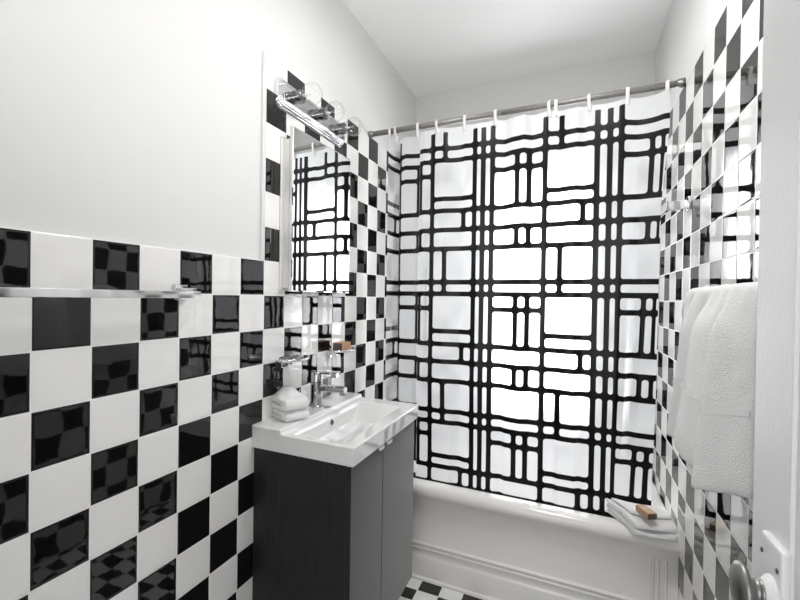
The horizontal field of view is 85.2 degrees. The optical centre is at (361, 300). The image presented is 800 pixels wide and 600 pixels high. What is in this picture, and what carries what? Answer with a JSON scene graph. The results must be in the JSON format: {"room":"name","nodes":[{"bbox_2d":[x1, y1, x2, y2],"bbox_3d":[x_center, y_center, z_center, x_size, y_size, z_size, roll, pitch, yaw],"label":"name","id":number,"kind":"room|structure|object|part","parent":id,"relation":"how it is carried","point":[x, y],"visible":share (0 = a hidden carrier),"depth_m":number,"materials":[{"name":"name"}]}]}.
{"room":"bathroom","nodes":[
{"label":"bathroom","id":0,"kind":"room"},
{"bbox_2d":[0,0,416,599],"bbox_3d":[-0.327,-0.036,1.681,0.130,2.700,3.143,1,1,26],"label":"wall","id":1,"kind":"structure","parent":0,"point":[140,140],"depth_m":1.13,"materials":[{"name":"white paint"}]},
{"bbox_2d":[0,285,200,299],"bbox_3d":[-0.627,-0.019,0.839,0.064,0.047,0.766,1,1,26],"label":"towel bar","id":2,"kind":"object","parent":1,"relation":"attached to","point":[180,292],"visible":1,"depth_m":0.91,"materials":[{"name":"silver metal"}]},
{"bbox_2d":[275,355,309,367],"bbox_3d":[-0.253,0.225,1.563,0.114,0.042,0.168,1,1,26],"label":"soap dish","id":3,"kind":"object","parent":1,"relation":"attached to","point":[284,361],"visible":1,"depth_m":1.58,"materials":[{"name":"silver metal"}]},
{"bbox_2d":[275,355,309,362],"bbox_3d":[-0.249,0.210,1.561,0.104,0.014,0.168,1,1,26],"label":"tray","id":4,"kind":"object","parent":3,"relation":"on","point":[290,358],"depth_m":1.57,"materials":[{"name":"silver metal"}]},
{"bbox_2d":[275,76,352,147],"bbox_3d":[-0.139,-0.752,1.732,0.140,0.119,0.496,1,1,26],"label":"vanity light","id":5,"kind":"object","parent":1,"relation":"attached to","point":[295,103],"visible":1,"depth_m":1.70,"materials":[{"name":"silver metal"}]},
{"bbox_2d":[291,89,305,104],"bbox_3d":[-0.235,-0.754,1.601,0.043,0.052,0.052,1,1,26],"label":"socket","id":6,"kind":"object","parent":5,"relation":"attached to","point":[298,97],"depth_m":1.59,"materials":[{"name":"silver metal"}]},
{"bbox_2d":[315,107,328,120],"bbox_3d":[-0.163,-0.754,1.750,0.043,0.052,0.052,1,1,26],"label":"socket","id":7,"kind":"object","parent":5,"relation":"attached to","point":[321,114],"depth_m":1.74,"materials":[{"name":"silver metal"}]},
{"bbox_2d":[335,122,347,134],"bbox_3d":[-0.091,-0.755,1.899,0.043,0.052,0.052,1,1,26],"label":"socket","id":8,"kind":"object","parent":5,"relation":"attached to","point":[340,128],"depth_m":1.88,"materials":[{"name":"silver metal"}]},
{"bbox_2d":[279,125,350,292],"bbox_3d":[-0.177,-0.335,1.761,0.061,0.600,0.440,1,1,26],"label":"medicine cabinet","id":9,"kind":"object","parent":1,"relation":"attached to","point":[314,228],"visible":1,"depth_m":1.68,"materials":[{"name":"silver metal"}]},
{"bbox_3d":[-0.160,-0.334,1.758,0.010,0.600,0.429,1,1,28],"label":"mirror door","id":10,"kind":"part","parent":9,"relation":"part of","materials":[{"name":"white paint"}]},
{"bbox_2d":[252,421,413,599],"bbox_3d":[-0.073,0.833,1.653,0.378,0.670,0.585,1,1,26],"label":"vanity cabinet","id":11,"kind":"object","parent":1,"relation":"attached to","point":[322,530],"visible":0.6,"depth_m":1.42,"materials":[{"name":"black wood"}]},
{"bbox_2d":[252,392,418,466],"bbox_3d":[-0.065,0.485,1.650,0.386,0.130,0.609,1,1,26],"label":"sink","id":12,"kind":"object","parent":11,"relation":"in","point":[347,429],"visible":0.95,"depth_m":1.53,"materials":[{"name":"white ceramic"}]},
{"bbox_2d":[272,408,308,421],"bbox_3d":[-0.255,0.398,1.546,0.094,0.040,0.112,0,1,-40],"label":"washcloth","id":13,"kind":"object","parent":12,"relation":"on","point":[299,414],"visible":0.81,"depth_m":1.51,"materials":[{"name":"white fabric"}]},
{"bbox_2d":[272,385,308,411],"bbox_3d":[-0.256,0.343,1.544,0.098,0.078,0.112,0,1,-42],"label":"washcloth","id":14,"kind":"object","parent":13,"relation":"on","point":[287,398],"visible":1,"depth_m":1.52,"materials":[{"name":"white fabric"}]},
{"bbox_2d":[310,371,346,407],"bbox_3d":[-0.134,0.349,1.698,0.156,0.139,0.053,1,1,26],"label":"faucet","id":15,"kind":"object","parent":12,"relation":"on","point":[317,387],"visible":1,"depth_m":1.70,"materials":[{"name":"silver metal"}]},
{"bbox_3d":[-0.137,0.288,1.700,0.093,0.017,0.026,1,1,26],"label":"lever","id":16,"kind":"part","parent":15,"relation":"part of","materials":[{"name":"silver metal"}]},
{"bbox_3d":[-0.114,0.348,1.690,0.115,0.032,0.030,1,1,26],"label":"spout","id":17,"kind":"part","parent":15,"relation":"part of","materials":[{"name":"silver metal"}]},
{"bbox_3d":[0.009,0.838,1.426,0.018,0.666,0.246,1,1,26],"label":"door","id":18,"kind":"part","parent":11,"relation":"part of","materials":[{"name":"grey wood"}]},
{"bbox_3d":[0.136,0.838,1.690,0.018,0.666,0.336,1,1,26],"label":"door","id":19,"kind":"part","parent":11,"relation":"part of","materials":[{"name":"grey wood"}]},
{"bbox_2d":[327,347,355,357],"bbox_3d":[-0.091,0.230,1.899,0.114,0.042,0.168,1,1,26],"label":"soap dish","id":20,"kind":"object","parent":1,"relation":"attached to","point":[330,353],"visible":0.8,"depth_m":1.89,"materials":[{"name":"silver metal"}]},
{"bbox_2d":[333,341,350,350],"bbox_3d":[-0.088,0.200,1.911,0.046,0.036,0.082,1,1,26],"label":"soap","id":21,"kind":"object","parent":20,"relation":"on","point":[342,345],"visible":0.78,"depth_m":1.88,"materials":[{"name":"brown paper"}]},
{"bbox_2d":[328,347,355,352],"bbox_3d":[-0.087,0.216,1.897,0.104,0.014,0.168,1,1,26],"label":"tray","id":22,"kind":"object","parent":20,"relation":"on","point":[330,350],"depth_m":1.84,"materials":[{"name":"silver metal"}]},
{"bbox_2d":[368,77,685,137],"bbox_3d":[0.643,-0.856,1.965,1.343,0.036,0.036,1,1,26],"label":"shower rod","id":23,"kind":"object","parent":1,"relation":"attached to","point":[680,83],"visible":1,"depth_m":1.90,"materials":[{"name":"silver metal"}]},
{"bbox_2d":[388,127,392,139],"bbox_3d":[0.147,-0.845,2.205,0.013,0.074,0.033,1,1,33],"label":"curtain hook","id":24,"kind":"object","parent":23,"relation":"hanging from","point":[389,129],"visible":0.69,"depth_m":2.19,"materials":[{"name":"white plastic"}]},
{"bbox_2d":[394,126,398,141],"bbox_3d":[0.175,-0.845,2.192,0.013,0.074,0.033,1,1,40],"label":"curtain hook","id":25,"kind":"object","parent":23,"relation":"hanging from","point":[395,136],"visible":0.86,"depth_m":2.19,"materials":[{"name":"white plastic"}]},
{"bbox_2d":[416,123,419,137],"bbox_3d":[0.277,-0.843,2.143,0.013,0.074,0.033,1,1,20],"label":"curtain hook","id":26,"kind":"object","parent":23,"relation":"hanging from","point":[417,124],"visible":0.92,"depth_m":2.13,"materials":[{"name":"white plastic"}]},
{"bbox_2d":[435,119,440,132],"bbox_3d":[0.367,-0.841,2.099,0.013,0.074,0.033,1,1,43],"label":"curtain hook","id":27,"kind":"object","parent":23,"relation":"hanging from","point":[436,126],"visible":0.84,"depth_m":2.09,"materials":[{"name":"white plastic"}]},
{"bbox_2d":[463,115,466,130],"bbox_3d":[0.485,-0.839,2.042,0.013,0.074,0.033,1,1,24],"label":"curtain hook","id":28,"kind":"object","parent":23,"relation":"hanging from","point":[464,116],"visible":0.94,"depth_m":2.03,"materials":[{"name":"white plastic"}]},
{"bbox_2d":[493,109,497,125],"bbox_3d":[0.612,-0.837,1.980,0.013,0.074,0.033,1,1,31],"label":"curtain hook","id":29,"kind":"object","parent":23,"relation":"hanging from","point":[495,111],"visible":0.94,"depth_m":1.97,"materials":[{"name":"white plastic"}]},
{"bbox_2d":[385,90,670,517],"bbox_3d":[0.688,0.055,2.003,1.168,1.771,0.166,1,1,24],"label":"shower curtain","id":30,"kind":"object","parent":23,"relation":"hanging from","point":[523,251],"visible":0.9,"depth_m":1.91,"materials":[{"name":"white fabric"}]},
{"bbox_2d":[547,100,552,117],"bbox_3d":[0.817,-0.833,1.881,0.013,0.074,0.033,1,1,44],"label":"curtain hook","id":31,"kind":"object","parent":23,"relation":"hanging from","point":[549,109],"visible":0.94,"depth_m":1.88,"materials":[{"name":"white plastic"}]},
{"bbox_2d":[554,99,557,116],"bbox_3d":[0.838,-0.833,1.871,0.013,0.074,0.033,1,1,26],"label":"curtain hook","id":32,"kind":"object","parent":23,"relation":"hanging from","point":[555,100],"visible":1,"depth_m":1.86,"materials":[{"name":"white plastic"}]},
{"bbox_2d":[587,93,592,111],"bbox_3d":[0.955,-0.831,1.815,0.013,0.074,0.033,1,1,44],"label":"curtain hook","id":33,"kind":"object","parent":23,"relation":"hanging from","point":[589,102],"visible":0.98,"depth_m":1.81,"materials":[{"name":"white plastic"}]},
{"bbox_2d":[625,87,629,104],"bbox_3d":[1.077,-0.828,1.756,0.013,0.074,0.033,1,1,28],"label":"curtain hook","id":34,"kind":"object","parent":23,"relation":"hanging from","point":[627,96],"visible":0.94,"depth_m":1.75,"materials":[{"name":"white plastic"}]},
{"bbox_2d":[665,80,670,90],"bbox_3d":[1.199,-0.826,1.697,0.013,0.074,0.033,1,1,43],"label":"curtain hook","id":35,"kind":"object","parent":23,"relation":"hanging from","point":[667,87],"visible":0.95,"depth_m":1.69,"materials":[{"name":"white plastic"}]},
{"bbox_2d":[398,577,484,599],"bbox_3d":[0.323,1.376,1.386,1.644,0.100,3.173,1,1,26],"label":"floor","id":36,"kind":"structure","parent":0,"point":[416,589],"depth_m":1.96,"materials":[{"name":"tile"}]},
{"bbox_2d":[412,477,680,599],"bbox_3d":[0.760,1.097,2.281,1.342,0.454,0.858,1,1,26],"label":"bathtub","id":37,"kind":"object","parent":36,"relation":"on","point":[484,545],"visible":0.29,"depth_m":1.86,"materials":[{"name":"white ceramic"}]},
{"bbox_2d":[607,498,676,541],"bbox_3d":[1.087,0.853,1.691,0.223,0.081,0.139,1,1,26],"label":"bath towel","id":38,"kind":"object","parent":37,"relation":"on","point":[664,527],"visible":0.89,"depth_m":1.65,"materials":[{"name":"white fabric"}]},
{"bbox_2d":[635,504,656,519],"bbox_3d":[1.084,0.805,1.652,0.036,0.026,0.067,1,0,-4],"label":"soap box","id":39,"kind":"object","parent":38,"relation":"on","point":[645,511],"visible":1,"depth_m":1.64,"materials":[{"name":"brown paper"}]},
{"bbox_2d":[343,0,672,96],"bbox_3d":[0.362,-1.424,1.362,1.644,0.100,3.173,1,1,26],"label":"ceiling","id":40,"kind":"structure","parent":0,"point":[435,46],"depth_m":2.24,"materials":[{"name":"white paint"}]},
{"bbox_2d":[416,50,655,135],"bbox_3d":[0.992,-0.026,2.717,1.584,2.700,0.130,1,1,26],"label":"wall","id":41,"kind":"structure","parent":0,"point":[637,70],"depth_m":2.61,"materials":[{"name":"white paint"}]},
{"bbox_2d":[652,0,763,599],"bbox_3d":[1.000,-0.012,1.040,0.130,2.700,3.143,1,1,26],"label":"wall","id":42,"kind":"structure","parent":0,"point":[713,157],"depth_m":1.38,"materials":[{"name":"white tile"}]},
{"bbox_2d":[661,196,691,217],"bbox_3d":[1.193,-0.353,1.658,0.070,0.048,0.215,1,1,26],"label":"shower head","id":43,"kind":"object","parent":42,"relation":"attached to","point":[685,204],"visible":0.81,"depth_m":1.59,"materials":[{"name":"silver metal"}]},
{"bbox_3d":[1.163,-0.352,1.598,0.056,0.032,0.014,1,1,26],"label":"arm","id":44,"kind":"part","parent":43,"relation":"part of","materials":[{"name":"silver metal"}]},
{"bbox_3d":[1.185,-0.352,1.574,0.010,0.048,0.057,1,1,26],"label":"wall plate","id":45,"kind":"part","parent":43,"relation":"part of","materials":[{"name":"silver metal"}]},
{"bbox_3d":[0.867,-0.005,1.000,0.072,0.042,0.615,1,1,26],"label":"towel bar","id":46,"kind":"object","parent":42,"relation":"attached to","visible":0},
{"bbox_2d":[667,282,757,498],"bbox_3d":[0.843,0.174,1.096,0.114,0.422,0.752,1,1,26],"label":"towel","id":47,"kind":"object","parent":46,"relation":"hanging from","point":[711,424],"visible":0.87,"depth_m":0.85,"materials":[{"name":"white fabric"}]},
{"bbox_3d":[-0.313,-0.022,0.018,1.584,2.700,0.120,1,1,26],"label":"wall","id":48,"kind":"structure","parent":0,"visible":0},
{"bbox_2d":[729,0,799,599],"bbox_3d":[0.303,0.307,0.191,0.077,2.033,0.706,1,1,26],"label":"door","id":49,"kind":"structure","parent":48,"relation":"in","point":[775,575],"depth_m":0.45,"materials":[{"name":"white paint"}]},
{"bbox_3d":[0.397,0.297,0.446,0.025,0.051,0.051,1,1,26],"label":"knob","id":50,"kind":"part","parent":49,"relation":"part of","materials":[{"name":"silver metal"}]},
{"bbox_3d":[0.421,0.343,0.443,0.008,0.195,0.051,1,1,26],"label":"lock plate","id":51,"kind":"part","parent":49,"relation":"part of","materials":[{"name":"white paint"}]}
]}

